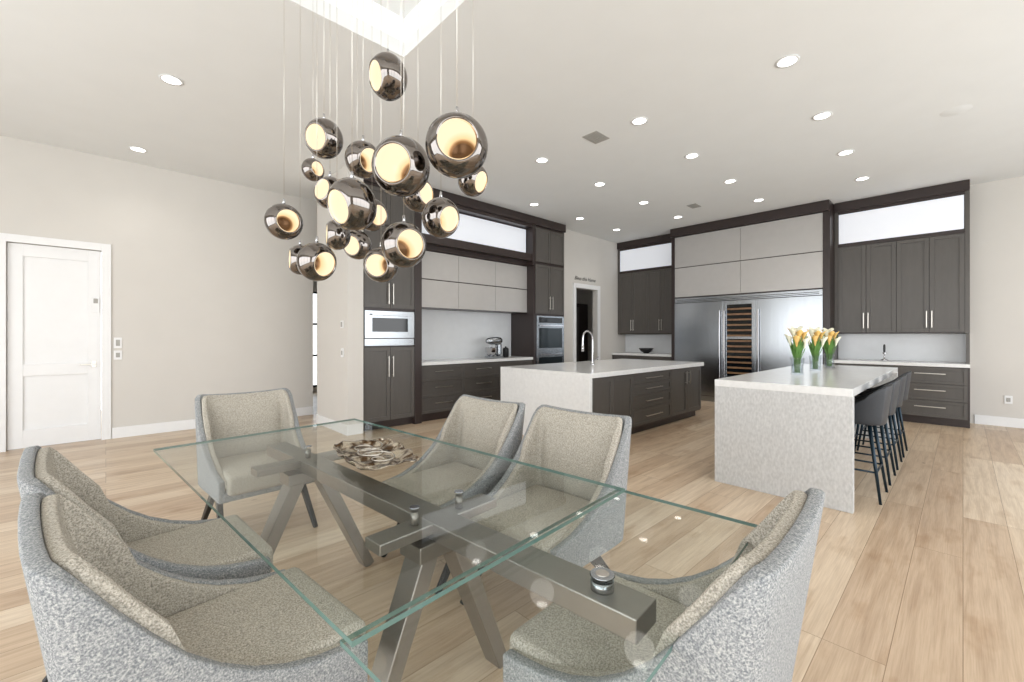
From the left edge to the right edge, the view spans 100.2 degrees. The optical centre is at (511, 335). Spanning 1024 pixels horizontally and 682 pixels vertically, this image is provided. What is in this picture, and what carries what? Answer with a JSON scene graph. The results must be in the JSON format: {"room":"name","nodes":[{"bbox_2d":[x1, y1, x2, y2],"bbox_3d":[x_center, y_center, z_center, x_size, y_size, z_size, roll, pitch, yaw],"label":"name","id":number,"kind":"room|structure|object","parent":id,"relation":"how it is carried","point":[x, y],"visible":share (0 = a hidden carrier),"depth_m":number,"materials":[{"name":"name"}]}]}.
{"room":"dining room","nodes":[
{"label":"dining room","id":0,"kind":"room"},
{"bbox_2d":[0,135,316,450],"bbox_3d":[-3.087,-0.490,7.720,13.150,3.660,0.150,0,0,-43],"label":"wall","id":1,"kind":"structure","parent":0,"point":[205,299],"depth_m":6.05,"materials":[{"name":"paint"}]},
{"bbox_2d":[23,256,87,429],"bbox_3d":[-5.631,0.119,5.295,0.788,2.426,0.035,0,0,-43],"label":"panels","id":2,"kind":"object","parent":1,"relation":"attached to","point":[55,291],"visible":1,"depth_m":5.28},
{"bbox_2d":[7,242,100,449],"bbox_3d":[-5.612,0.119,5.275,0.788,2.426,0.023,0,0,-43],"label":"stile","id":3,"kind":"object","parent":2,"relation":"attached to","point":[14,250],"visible":1,"depth_m":5.06,"materials":[{"name":"white wood"}]},
{"bbox_2d":[91,361,96,366],"bbox_3d":[-5.364,0.360,5.491,0.050,0.080,0.006,0,0,-43],"label":"lock plate","id":4,"kind":"object","parent":3,"relation":"attached to","point":[92,362],"visible":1,"depth_m":5.49,"materials":[{"name":"silver metal"}]},
{"bbox_2d":[92,297,98,312],"bbox_3d":[-5.347,-0.400,5.496,0.070,0.200,0.019,0,0,-43],"label":"door lock","id":5,"kind":"object","parent":3,"relation":"attached to","point":[95,300],"visible":1,"depth_m":5.49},
{"bbox_2d":[23,244,87,447],"bbox_3d":[-5.612,0.119,5.275,0.548,2.426,0.023,0,0,-43],"label":"rails","id":6,"kind":"object","parent":2,"relation":"attached to","point":[71,433],"visible":1,"depth_m":5.25,"materials":[{"name":"white wood"}]},
{"bbox_2d":[0,233,110,451],"bbox_3d":[-5.577,0.075,5.238,0.980,2.530,0.021,0,0,-43],"label":"door frame","id":7,"kind":"structure","parent":1,"relation":"attached to","point":[105,248],"depth_m":5.39,"materials":[{"name":"white wood"}]},
{"bbox_2d":[114,338,121,347],"bbox_3d":[-5.177,0.090,5.622,0.080,0.140,0.015,0,0,-43],"label":"light switch","id":8,"kind":"object","parent":1,"relation":"attached to","point":[117,341],"visible":1,"depth_m":5.62,"materials":[{"name":"white plastic"}]},
{"bbox_2d":[114,350,121,359],"bbox_3d":[-5.177,0.250,5.622,0.080,0.120,0.015,0,0,-43],"label":"light switch","id":9,"kind":"object","parent":1,"relation":"attached to","point":[117,353],"visible":1,"depth_m":5.62,"materials":[{"name":"white plastic"}]},
{"bbox_2d":[112,406,312,438],"bbox_3d":[-5.597,1.270,5.223,6.070,0.140,0.015,0,0,-43],"label":"baseboard","id":10,"kind":"structure","parent":1,"relation":"attached to","point":[136,430],"depth_m":5.91,"materials":[{"name":"white wood"}]},
{"bbox_2d":[313,281,316,392],"bbox_3d":[-4.027,-0.490,8.965,4.800,3.660,2.950,0,0,-43],"label":"wall","id":11,"kind":"structure","parent":0,"point":[314,282],"depth_m":10.18,"materials":[{"name":"paint"}]},
{"bbox_2d":[313,291,316,386],"bbox_3d":[-4.498,0.080,10.441,1.350,2.280,0.060,0,0,-43],"label":"window","id":12,"kind":"structure","parent":11,"relation":"in","point":[314,355],"depth_m":10.20,"materials":[{"name":"black metal"}]},
{"bbox_2d":[317,165,362,424],"bbox_3d":[-0.888,-0.490,7.808,4.740,3.660,1.150,0,0,-43],"label":"wall","id":13,"kind":"structure","parent":0,"point":[339,296],"depth_m":5.96,"materials":[{"name":"beige paint"}]},
{"bbox_2d":[316,414,362,435],"bbox_3d":[-2.532,1.270,6.237,0.226,0.140,1.166,0,0,-43],"label":"baseboard","id":14,"kind":"structure","parent":13,"relation":"attached to","point":[354,429],"depth_m":5.88,"materials":[{"name":"white wood"}]},
{"bbox_2d":[422,309,510,359],"bbox_3d":[-0.933,-0.025,7.927,2.510,0.870,0.015,0,0,-44],"label":"backsplash","id":15,"kind":"structure","parent":13,"relation":"attached to","point":[446,334],"depth_m":7.90,"materials":[{"name":"white tile"}]},
{"bbox_2d":[372,0,420,17],"bbox_3d":[-0.684,-2.680,1.970,2.080,0.080,2.800,0,0,-43],"label":"ceiling","id":16,"kind":"structure","parent":0,"point":[402,8],"depth_m":3.42,"materials":[{"name":"paint"}]},
{"bbox_2d":[264,49,487,281],"bbox_3d":[-0.746,-1.451,2.119,0.935,2.375,1.700,0,0,-43],"label":"globe chandelier","id":17,"kind":"object","parent":16,"relation":"hanging from","point":[456,143],"visible":1,"depth_m":1.93,"materials":[{"name":"silver metal"}]},
{"bbox_2d":[0,0,1023,242],"bbox_3d":[-0.213,-2.380,4.692,13.450,0.120,14.400,0,0,-43],"label":"ceiling","id":18,"kind":"structure","parent":0,"point":[539,77],"depth_m":4.06,"materials":[{"name":"white paint"}]},
{"bbox_2d":[128,146,146,152],"bbox_3d":[-4.643,-2.316,5.314,0.180,0.006,0.180,0,0,-43],"label":"recessed light","id":19,"kind":"object","parent":18,"relation":"in","point":[134,148],"visible":1,"depth_m":5.31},
{"bbox_2d":[159,74,183,85],"bbox_3d":[-3.082,-2.316,3.872,0.180,0.006,0.180,0,0,-43],"label":"recessed light","id":20,"kind":"object","parent":18,"relation":"in","point":[170,79],"visible":1,"depth_m":3.87,"materials":[{"name":"white plastic"}]},
{"bbox_2d":[324,0,446,41],"bbox_3d":[-0.684,-2.540,1.970,2.080,0.200,2.800,0,0,-43],"label":"tray sides","id":21,"kind":"object","parent":18,"relation":"attached to","point":[370,12],"visible":0.7,"depth_m":3.39,"materials":[{"name":"white paint"}]},
{"bbox_2d":[535,157,548,162],"bbox_3d":[0.395,-2.316,5.641,0.180,0.006,0.180,0,0,-43],"label":"recessed light","id":22,"kind":"object","parent":18,"relation":"in","point":[541,159],"visible":1,"depth_m":5.64,"materials":[{"name":"white plastic"}]},
{"bbox_2d":[583,131,609,143],"bbox_3d":[0.980,-2.313,4.997,0.260,0.011,0.200,0,0,-44],"label":"ceiling vent","id":23,"kind":"object","parent":18,"relation":"attached to","point":[595,137],"depth_m":4.98,"materials":[{"name":"grey metal"}]},
{"bbox_2d":[594,182,604,186],"bbox_3d":[1.338,-2.316,6.536,0.180,0.006,0.180,0,0,-43],"label":"recessed light","id":24,"kind":"object","parent":18,"relation":"in","point":[598,184],"visible":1,"depth_m":6.54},
{"bbox_2d":[631,117,647,124],"bbox_3d":[1.373,-2.316,4.611,0.180,0.006,0.180,0,0,-43],"label":"recessed light","id":25,"kind":"object","parent":18,"relation":"in","point":[639,120],"visible":1,"depth_m":4.62,"materials":[{"name":"white plastic"}]},
{"bbox_2d":[685,153,699,158],"bbox_3d":[2.316,-2.316,5.506,0.180,0.006,0.180,0,0,-43],"label":"recessed light","id":26,"kind":"object","parent":18,"relation":"in","point":[691,155],"visible":1,"depth_m":5.50,"materials":[{"name":"white plastic"}]},
{"bbox_2d":[687,203,700,208],"bbox_3d":[3.241,-2.313,7.625,0.240,0.011,0.160,0,0,-44],"label":"ceiling vent","id":27,"kind":"object","parent":18,"relation":"attached to","point":[695,205],"depth_m":7.61,"materials":[{"name":"grey metal"}]},
{"bbox_2d":[723,179,736,183],"bbox_3d":[3.266,-2.316,6.408,0.180,0.006,0.180,0,0,-43],"label":"recessed light","id":28,"kind":"object","parent":18,"relation":"in","point":[729,180],"visible":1,"depth_m":6.41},
{"bbox_2d":[775,54,799,67],"bbox_3d":[2.323,-2.316,3.610,0.180,0.006,0.180,0,0,-43],"label":"recessed light","id":29,"kind":"object","parent":18,"relation":"in","point":[789,60],"visible":1,"depth_m":3.61,"materials":[{"name":"white plastic"}]},
{"bbox_2d":[812,111,832,119],"bbox_3d":[3.266,-2.316,4.505,0.180,0.006,0.180,0,0,-43],"label":"recessed light","id":30,"kind":"object","parent":18,"relation":"in","point":[823,115],"visible":1,"depth_m":4.49,"materials":[{"name":"white plastic"}]},
{"bbox_2d":[837,150,854,155],"bbox_3d":[4.216,-2.316,5.407,0.180,0.006,0.180,0,0,-43],"label":"recessed light","id":31,"kind":"object","parent":18,"relation":"in","point":[845,152],"visible":1,"depth_m":5.40,"materials":[{"name":"white plastic"}]},
{"bbox_2d":[855,176,869,180],"bbox_3d":[5.159,-2.316,6.302,0.180,0.006,0.180,0,0,-43],"label":"recessed light","id":32,"kind":"object","parent":18,"relation":"in","point":[865,177],"visible":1,"depth_m":6.29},
{"bbox_2d":[940,105,972,116],"bbox_3d":[4.572,-2.317,4.407,0.240,0.003,0.240,0,0,-44],"label":"ceiling speaker","id":33,"kind":"object","parent":18,"relation":"attached to","point":[960,109],"depth_m":4.40},
{"bbox_2d":[0,392,1023,681],"bbox_3d":[-0.213,1.390,4.692,13.450,0.100,14.400,0,0,-43],"label":"floor","id":34,"kind":"structure","parent":0,"point":[925,583],"depth_m":2.70,"materials":[{"name":"brown wood"}]},
{"bbox_2d":[17,446,272,681],"bbox_3d":[-1.401,0.883,1.678,0.642,0.931,0.702,0,0,43],"label":"dining chair","id":35,"kind":"object","parent":34,"relation":"on","point":[208,548],"visible":0.38,"depth_m":1.71,"materials":[{"name":"grey fabric"}]},
{"bbox_2d":[126,515,272,571],"bbox_3d":[-1.356,0.927,1.727,0.504,0.125,0.570,0,0,43],"label":"seat cushion","id":36,"kind":"object","parent":35,"relation":"on","point":[213,542],"depth_m":1.78,"materials":[{"name":"beige fabric"}]},
{"bbox_2d":[18,492,367,681],"bbox_3d":[-0.855,0.883,1.204,0.642,0.931,0.702,0,0,40],"label":"dining chair","id":37,"kind":"object","parent":34,"relation":"on","point":[102,613],"visible":0.96,"depth_m":1.11,"materials":[{"name":"grey fabric"}]},
{"bbox_2d":[166,567,365,661],"bbox_3d":[-0.812,0.927,1.254,0.504,0.125,0.570,0,0,40],"label":"seat cushion","id":38,"kind":"object","parent":37,"relation":"on","point":[261,619],"depth_m":1.30,"materials":[{"name":"beige fabric"}]},
{"bbox_2d":[195,388,317,527],"bbox_3d":[-1.802,0.883,3.033,0.702,0.931,0.642,0,0,45],"label":"dining chair","id":39,"kind":"object","parent":34,"relation":"on","point":[224,466],"visible":0.78,"depth_m":3.07,"materials":[{"name":"grey fabric"}]},
{"bbox_2d":[212,397,280,457],"bbox_3d":[-1.985,0.678,3.213,0.089,0.437,0.492,0,0,45],"label":"cushion","id":40,"kind":"object","parent":39,"relation":"on","point":[231,416],"depth_m":3.18,"materials":[{"name":"beige fabric"}]},
{"bbox_2d":[217,450,282,495],"bbox_3d":[-1.755,0.927,2.987,0.570,0.125,0.504,0,0,44],"label":"seat cushion","id":41,"kind":"object","parent":39,"relation":"on","point":[234,469],"depth_m":2.77,"materials":[{"name":"beige fabric"}]},
{"bbox_2d":[381,394,524,593],"bbox_3d":[-0.361,0.883,2.648,0.642,0.931,0.702,0,0,43],"label":"dining chair","id":42,"kind":"object","parent":34,"relation":"on","point":[495,427],"visible":0.67,"depth_m":2.72,"materials":[{"name":"grey fabric"}]},
{"bbox_2d":[384,462,482,505],"bbox_3d":[-0.406,0.927,2.600,0.504,0.125,0.570,0,0,44],"label":"seat cushion","id":43,"kind":"object","parent":42,"relation":"on","point":[436,483],"depth_m":2.56,"materials":[{"name":"beige fabric"}]},
{"bbox_2d":[153,418,756,681],"bbox_3d":[-0.536,0.968,1.803,2.550,0.765,1.150,0,0,42],"label":"dining table","id":44,"kind":"object","parent":34,"relation":"on","point":[426,531],"visible":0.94,"depth_m":1.43,"materials":[{"name":"clear glass"}]},
{"bbox_2d":[333,438,419,469],"bbox_3d":[-0.662,0.565,2.049,0.331,0.045,0.570,0,0,-36],"label":"decorative tray","id":45,"kind":"object","parent":44,"relation":"on","point":[379,453],"visible":1,"depth_m":2.06,"materials":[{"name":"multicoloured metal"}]},
{"bbox_2d":[363,176,565,430],"bbox_3d":[-0.792,-0.487,7.768,4.375,3.655,1.020,0,0,-43],"label":"kitchen cabinet","id":46,"kind":"object","parent":34,"relation":"on","point":[426,328],"visible":0.66,"depth_m":7.37,"materials":[{"name":"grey wood"}]},
{"bbox_2d":[364,310,413,337],"bbox_3d":[-1.756,-0.165,6.209,0.780,0.390,0.075,0,0,-44],"label":"microwave","id":47,"kind":"object","parent":46,"relation":"in","point":[377,323],"depth_m":6.19,"materials":[{"name":"silver metal"}]},
{"bbox_2d":[422,356,532,365],"bbox_3d":[-0.720,0.435,7.702,2.518,0.050,0.635,0,0,-44],"label":"countertop","id":48,"kind":"structure","parent":46,"relation":"on","point":[511,358],"depth_m":7.47,"materials":[{"name":"white stone"}]},
{"bbox_2d":[484,337,502,357],"bbox_3d":[-0.336,0.212,7.981,0.380,0.395,0.230,0,0,-43],"label":"stand mixer","id":49,"kind":"object","parent":48,"relation":"on","point":[491,351],"visible":0.99,"depth_m":7.91,"materials":[{"name":"silver metal"}]},
{"bbox_2d":[485,347,496,355],"bbox_3d":[-0.387,0.292,7.932,0.230,0.155,0.230,0,0,-44],"label":"bowl","id":50,"kind":"object","parent":49,"relation":"on","point":[490,351],"depth_m":7.86,"materials":[{"name":"silver metal"}]},
{"bbox_2d":[503,346,508,356],"bbox_3d":[-0.122,0.305,8.293,0.120,0.210,0.120,0,0,-43],"label":"canister","id":51,"kind":"object","parent":48,"relation":"on","point":[505,350],"visible":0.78,"depth_m":8.24,"materials":[{"name":"black metal"}]},
{"bbox_2d":[536,316,563,363],"bbox_3d":[0.774,0.260,8.641,0.820,1.320,0.030,0,0,-43],"label":"oven","id":52,"kind":"object","parent":46,"relation":"in","point":[549,329],"depth_m":8.60,"materials":[{"name":"silver metal"}]},
{"bbox_2d":[460,405,631,604],"bbox_3d":[0.179,0.883,2.195,0.642,0.931,0.702,0,0,43],"label":"dining chair","id":53,"kind":"object","parent":34,"relation":"on","point":[588,445],"visible":0.76,"depth_m":2.24,"materials":[{"name":"grey fabric"}]},
{"bbox_2d":[470,485,589,551],"bbox_3d":[0.135,0.927,2.146,0.504,0.125,0.570,0,0,43],"label":"seat cushion","id":54,"kind":"object","parent":53,"relation":"on","point":[522,511],"depth_m":2.10,"materials":[{"name":"beige fabric"}]},
{"bbox_2d":[541,417,610,499],"bbox_3d":[0.352,0.678,2.384,0.492,0.437,0.089,0,0,42],"label":"cushion","id":55,"kind":"object","parent":53,"relation":"on","point":[576,446],"depth_m":2.36,"materials":[{"name":"beige fabric"}]},
{"bbox_2d":[576,303,587,361],"bbox_3d":[1.238,0.240,11.225,1.750,2.200,0.620,0,0,-43],"label":"doorway","id":56,"kind":"object","parent":34,"relation":"on","point":[581,309],"visible":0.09,"depth_m":11.44,"materials":[{"name":"black glass"}]},
{"bbox_2d":[501,359,703,434],"bbox_3d":[1.535,0.890,6.663,3.200,0.900,1.567,0,0,-43],"label":"kitchen island","id":57,"kind":"object","parent":34,"relation":"on","point":[654,393],"visible":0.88,"depth_m":5.84,"materials":[{"name":"white stone"}]},
{"bbox_2d":[501,359,703,378],"bbox_3d":[1.533,0.470,6.665,3.200,0.060,1.560,0,0,-44],"label":"island countertop","id":58,"kind":"structure","parent":57,"relation":"on","point":[611,367],"depth_m":6.01,"materials":[{"name":"white stone"}]},
{"bbox_2d":[581,330,597,365],"bbox_3d":[1.119,0.178,6.138,0.283,0.523,0.133,0,0,-43],"label":"kitchen faucet","id":59,"kind":"object","parent":58,"relation":"on","point":[584,332],"visible":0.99,"depth_m":6.17,"materials":[{"name":"silver metal"}]},
{"bbox_2d":[612,352,670,360],"bbox_3d":[3.203,0.875,10.156,0.663,0.930,1.555,0,0,-43],"label":"base cabinet","id":60,"kind":"object","parent":34,"relation":"on","point":[618,355],"visible":0.1,"depth_m":10.03,"materials":[{"name":"grey wood"}]},
{"bbox_2d":[612,352,670,356],"bbox_3d":[3.213,0.435,10.166,0.636,0.050,1.555,0,0,-44],"label":"countertop","id":61,"kind":"structure","parent":60,"relation":"on","point":[617,353],"depth_m":10.03,"materials":[{"name":"white stone"}]},
{"bbox_2d":[639,348,652,352],"bbox_3d":[3.165,0.348,10.103,0.340,0.120,0.340,0,0,-43],"label":"fruit bowl","id":62,"kind":"object","parent":61,"relation":"on","point":[644,350],"visible":0.98,"depth_m":9.99,"materials":[{"name":"black ceramic"}]},
{"bbox_2d":[503,488,824,681],"bbox_3d":[0.410,0.883,1.194,0.702,0.931,0.642,0,0,43],"label":"dining chair","id":63,"kind":"object","parent":34,"relation":"on","point":[739,621],"visible":0.85,"depth_m":0.93,"materials":[{"name":"grey fabric"}]},
{"bbox_2d":[510,575,687,671],"bbox_3d":[0.362,0.927,1.239,0.570,0.125,0.504,0,0,44],"label":"seat cushion","id":64,"kind":"object","parent":63,"relation":"on","point":[556,638],"depth_m":1.22,"materials":[{"name":"beige fabric"}]},
{"bbox_2d":[670,200,837,364],"bbox_3d":[4.678,-0.487,8.534,0.756,3.655,2.820,0,0,-43],"label":"cabinet","id":65,"kind":"object","parent":34,"relation":"on","point":[788,248],"visible":0.84,"depth_m":8.09,"materials":[{"name":"beige wood"}]},
{"bbox_2d":[675,289,822,401],"bbox_3d":[4.666,0.265,8.543,0.750,2.150,2.640,0,0,-44],"label":"refrigerator","id":66,"kind":"object","parent":65,"relation":"in","point":[733,335],"depth_m":8.33,"materials":[{"name":"silver metal"}]},
{"bbox_2d":[715,364,897,513],"bbox_3d":[3.387,0.870,4.697,3.220,0.940,1.010,0,0,-43],"label":"breakfast bar","id":67,"kind":"object","parent":34,"relation":"on","point":[778,432],"visible":1,"depth_m":3.60,"materials":[{"name":"white stone"}]},
{"bbox_2d":[784,326,810,373],"bbox_3d":[2.915,0.147,4.384,0.231,0.505,0.243,0,0,14],"label":"vase","id":68,"kind":"object","parent":67,"relation":"on","point":[799,343],"visible":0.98,"depth_m":4.36,"materials":[{"name":"clear glass"}]},
{"bbox_2d":[715,364,897,396],"bbox_3d":[3.387,0.430,4.697,3.220,0.060,1.010,0,0,-44],"label":"countertop","id":69,"kind":"structure","parent":67,"relation":"on","point":[836,380],"depth_m":3.94,"materials":[{"name":"white stone"}]},
{"bbox_2d":[805,327,827,370],"bbox_3d":[3.452,0.147,4.879,0.231,0.505,0.243,0,0,14],"label":"vase","id":70,"kind":"object","parent":67,"relation":"on","point":[817,339],"visible":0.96,"depth_m":4.85,"materials":[{"name":"clear glass"}]},
{"bbox_2d":[821,328,840,366],"bbox_3d":[3.952,0.147,5.340,0.231,0.505,0.243,0,0,14],"label":"vase","id":71,"kind":"object","parent":67,"relation":"on","point":[831,342],"visible":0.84,"depth_m":5.31,"materials":[{"name":"clear glass"}]},
{"bbox_2d":[854,384,892,504],"bbox_3d":[2.948,0.871,3.663,0.432,0.942,0.464,0,0,-43],"label":"bar stool","id":72,"kind":"object","parent":34,"relation":"on","point":[871,410],"visible":0.59,"depth_m":3.45,"materials":[{"name":"black plastic"}]},
{"bbox_2d":[854,379,900,485],"bbox_3d":[3.412,0.871,4.104,0.432,0.942,0.464,0,0,-43],"label":"bar stool","id":73,"kind":"object","parent":34,"relation":"on","point":[896,383],"visible":0.33,"depth_m":3.91,"materials":[{"name":"grey leather"}]},
{"bbox_2d":[854,374,906,469],"bbox_3d":[3.877,0.871,4.544,0.432,0.942,0.464,0,0,-43],"label":"bar stool","id":74,"kind":"object","parent":34,"relation":"on","point":[891,418],"visible":0.41,"depth_m":4.38,"materials":[{"name":"grey leather"}]},
{"bbox_2d":[857,371,911,457],"bbox_3d":[4.341,0.871,4.985,0.432,0.942,0.464,0,0,-43],"label":"bar stool","id":75,"kind":"object","parent":34,"relation":"on","point":[898,413],"visible":0.52,"depth_m":4.85,"materials":[{"name":"grey leather"}]},
{"bbox_2d":[832,359,969,427],"bbox_3d":[6.245,0.875,6.950,0.663,0.930,1.625,0,0,-43],"label":"base cabinet","id":76,"kind":"object","parent":34,"relation":"on","point":[939,392],"visible":0.45,"depth_m":6.44,"materials":[{"name":"grey wood"}]},
{"bbox_2d":[832,359,969,367],"bbox_3d":[6.255,0.435,6.960,0.636,0.050,1.625,0,0,-44],"label":"countertop","id":77,"kind":"structure","parent":76,"relation":"on","point":[851,361],"depth_m":6.72,"materials":[{"name":"white stone"}]},
{"bbox_2d":[881,344,887,360],"bbox_3d":[6.199,0.273,7.123,0.124,0.270,0.100,0,0,-7],"label":"faucet","id":78,"kind":"object","parent":77,"relation":"on","point":[884,345],"visible":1,"depth_m":7.10,"materials":[{"name":"silver metal"}]},
{"bbox_2d":[966,333,969,363],"bbox_3d":[6.892,0.185,6.471,0.348,0.446,0.040,0,0,-43],"label":"cabinet end panel","id":79,"kind":"object","parent":77,"relation":"on","point":[967,334],"visible":1,"depth_m":6.35,"materials":[{"name":"grey wood"}]},
{"bbox_2d":[564,230,624,361],"bbox_3d":[1.935,-0.490,10.128,2.550,3.660,0.130,0,0,-44],"label":"wall","id":80,"kind":"structure","parent":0,"point":[585,256],"depth_m":10.15,"materials":[{"name":"beige paint"}]},
{"bbox_2d":[573,283,599,361],"bbox_3d":[1.724,0.080,9.820,1.020,2.520,0.024,0,0,-43],"label":"door frame","id":81,"kind":"structure","parent":80,"relation":"attached to","point":[575,285],"depth_m":9.73,"materials":[{"name":"white wood"}]},
{"bbox_2d":[576,176,1023,422],"bbox_3d":[5.626,-0.490,8.199,0.150,3.660,11.450,0,0,-43],"label":"wall","id":82,"kind":"structure","parent":0,"point":[996,207],"depth_m":6.40,"materials":[{"name":"paint"}]},
{"bbox_2d":[617,234,670,333],"bbox_3d":[3.297,-1.177,10.246,0.403,2.275,1.555,0,0,-44],"label":"upper cabinet","id":83,"kind":"object","parent":82,"relation":"attached to","point":[644,265],"depth_m":10.15,"materials":[{"name":"grey wood"}]},
{"bbox_2d":[625,334,670,352],"bbox_3d":[3.438,0.185,10.379,0.016,0.446,1.555,0,0,-43],"label":"backsplash","id":84,"kind":"structure","parent":82,"relation":"attached to","point":[660,343],"depth_m":10.45,"materials":[{"name":"white tile"}]},
{"bbox_2d":[834,179,969,333],"bbox_3d":[6.340,-1.177,7.040,0.403,2.275,1.625,0,0,-43],"label":"upper cabinet","id":85,"kind":"object","parent":82,"relation":"attached to","point":[902,259],"visible":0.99,"depth_m":6.85,"materials":[{"name":"grey wood"}]},
{"bbox_2d":[838,334,965,361],"bbox_3d":[6.480,0.185,7.173,0.016,0.446,1.625,0,0,-43],"label":"backsplash","id":86,"kind":"structure","parent":82,"relation":"attached to","point":[905,347],"depth_m":7.11,"materials":[{"name":"white tile"}]},
{"bbox_2d":[974,414,1023,428],"bbox_3d":[8.240,1.270,5.324,0.015,0.140,3.380,0,0,-43],"label":"baseboard","id":87,"kind":"structure","parent":82,"relation":"attached to","point":[978,419],"depth_m":6.36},
{"bbox_2d":[1004,395,1012,403],"bbox_3d":[7.310,0.940,6.303,0.015,0.120,0.080,0,0,-43],"label":"outlet","id":88,"kind":"object","parent":82,"relation":"attached to","point":[1007,399],"visible":1,"depth_m":6.30,"materials":[{"name":"white plastic"}]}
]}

